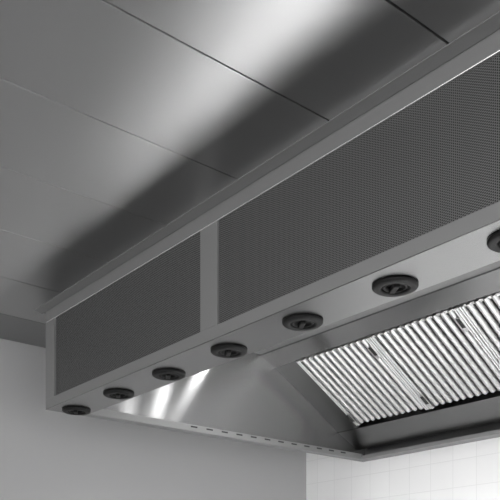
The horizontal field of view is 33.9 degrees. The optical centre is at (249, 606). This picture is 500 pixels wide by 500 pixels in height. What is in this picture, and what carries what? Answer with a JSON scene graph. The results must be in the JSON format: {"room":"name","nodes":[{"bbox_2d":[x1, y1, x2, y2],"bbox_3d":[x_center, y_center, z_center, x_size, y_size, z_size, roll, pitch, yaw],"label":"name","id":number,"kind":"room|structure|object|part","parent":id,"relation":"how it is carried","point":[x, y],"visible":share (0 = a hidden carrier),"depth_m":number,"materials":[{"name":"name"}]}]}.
{"room":"commercial kitchen","nodes":[
{"label":"commercial kitchen","id":0,"kind":"room"},
{"bbox_2d":[0,338,305,499],"bbox_3d":[-1.724,0.113,2.669,5.352,2.574,0.100,0,0,-40],"label":"wall","id":1,"kind":"structure","parent":0,"point":[45,454],"depth_m":3.52,"materials":[{"name":"grey paint"}]},
{"bbox_2d":[0,313,45,347],"bbox_3d":[-1.647,-1.060,2.495,5.250,0.012,0.263,0,0,-40],"label":"trim","id":2,"kind":"structure","parent":1,"relation":"attached to","point":[12,328],"depth_m":3.13,"materials":[{"name":"grey metal"}]},
{"bbox_2d":[0,0,499,322],"bbox_3d":[0.146,-1.060,0.326,5.250,0.012,5.360,0,0,-40],"label":"ceiling","id":3,"kind":"structure","parent":0,"point":[119,119],"depth_m":1.69,"materials":[{"name":"silver metal"}]},
{"bbox_2d":[35,11,499,313],"bbox_3d":[0.812,-1.050,2.319,1.679,0.008,2.916,0,0,-40],"label":"trim","id":4,"kind":"structure","parent":3,"relation":"attached to","point":[490,25],"depth_m":1.85,"materials":[{"name":"grey metal"}]},
{"bbox_2d":[45,29,499,461],"bbox_3d":[0.824,-0.914,2.329,1.651,0.452,2.870,0,0,-40],"label":"extractor hood","id":5,"kind":"object","parent":3,"relation":"hanging from","point":[390,219],"visible":1,"depth_m":2.12,"materials":[{"name":"grey metal"}]},
{"bbox_2d":[110,393,126,396],"bbox_3d":[-0.430,-0.696,2.685,0.060,0.006,0.060,0,0,-40],"label":"air nozzle","id":6,"kind":"object","parent":5,"relation":"on","point":[111,394],"depth_m":2.68,"materials":[{"name":"black"}]},
{"bbox_3d":[-0.401,-0.872,2.534,0.004,0.271,0.863,0,0,-40],"label":"perforated panel","id":7,"kind":"part","parent":5,"relation":"part of","materials":[{"name":"grey metal"}]},
{"bbox_2d":[160,373,177,377],"bbox_3d":[-0.244,-0.696,2.459,0.060,0.006,0.060,0,0,-40],"label":"air nozzle","id":8,"kind":"object","parent":5,"relation":"on","point":[162,375],"depth_m":2.46,"materials":[{"name":"black"}]},
{"bbox_2d":[219,350,238,354],"bbox_3d":[-0.057,-0.696,2.234,0.060,0.006,0.060,0,0,-40],"label":"air nozzle","id":9,"kind":"object","parent":5,"relation":"on","point":[221,352],"depth_m":2.24,"materials":[{"name":"black"}]},
{"bbox_3d":[-0.073,-0.923,3.438,1.619,0.434,0.018,0,0,-40],"label":"panel","id":10,"kind":"part","parent":5,"relation":"part of","materials":[{"name":"silver metal"}]},
{"bbox_3d":[0.246,-0.920,1.852,0.150,0.440,2.869,0,0,-40],"label":"underside panel","id":11,"kind":"part","parent":5,"relation":"part of","materials":[{"name":"silver metal"}]},
{"bbox_3d":[0.200,-1.032,1.814,0.030,0.045,2.870,0,0,-40],"label":"rail","id":12,"kind":"part","parent":5,"relation":"part of","materials":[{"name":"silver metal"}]},
{"bbox_3d":[0.200,-0.718,1.814,0.030,0.036,2.870,0,0,-40],"label":"rail","id":13,"kind":"part","parent":5,"relation":"part of","materials":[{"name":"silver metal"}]},
{"bbox_2d":[291,320,313,326],"bbox_3d":[0.129,-0.696,2.008,0.060,0.006,0.060,0,0,-40],"label":"air nozzle","id":14,"kind":"object","parent":5,"relation":"on","point":[294,323],"depth_m":2.01,"materials":[{"name":"black"}]},
{"bbox_3d":[0.303,-0.931,3.652,0.392,0.232,0.132,0,0,-40],"label":"filler panel","id":15,"kind":"part","parent":5,"relation":"part of","materials":[{"name":"silver metal"}]},
{"bbox_3d":[0.196,-0.872,1.811,0.004,0.271,0.863,0,0,-40],"label":"perforated panel","id":16,"kind":"part","parent":5,"relation":"part of","materials":[{"name":"grey metal"}]},
{"bbox_2d":[296,336,429,425],"bbox_3d":[0.475,-0.938,3.441,0.388,0.240,0.410,0,0,-40],"label":"grease filter","id":17,"kind":"object","parent":5,"relation":"attached to","point":[356,375],"visible":1,"depth_m":3.42,"materials":[{"name":"silver metal"}]},
{"bbox_2d":[382,283,408,291],"bbox_3d":[0.315,-0.696,1.783,0.060,0.006,0.060,0,0,-40],"label":"air nozzle","id":18,"kind":"object","parent":5,"relation":"on","point":[386,287],"depth_m":1.78,"materials":[{"name":"black"}]},
{"bbox_3d":[1.458,-0.921,2.853,0.004,0.438,2.834,0,0,-40],"label":"plate","id":19,"kind":"part","parent":5,"relation":"part of","materials":[{"name":"silver metal"}]},
{"bbox_2d":[369,305,499,408],"bbox_3d":[0.738,-0.938,3.123,0.388,0.240,0.410,0,0,-40],"label":"grease filter","id":20,"kind":"object","parent":5,"relation":"attached to","point":[440,355],"visible":1,"depth_m":3.11,"materials":[{"name":"silver metal"}]},
{"bbox_2d":[459,291,499,362],"bbox_3d":[1.001,-0.938,2.805,0.388,0.240,0.410,0,0,-40],"label":"grease filter","id":21,"kind":"object","parent":5,"relation":"attached to","point":[483,313],"visible":0.99,"depth_m":2.85,"materials":[{"name":"silver metal"}]},
{"bbox_2d":[306,437,499,499],"bbox_3d":[2.115,0.113,2.144,0.100,2.574,5.600,0,0,-40],"label":"wall","id":22,"kind":"structure","parent":0,"point":[466,471],"depth_m":3.72,"materials":[{"name":"white tile"}]}
]}

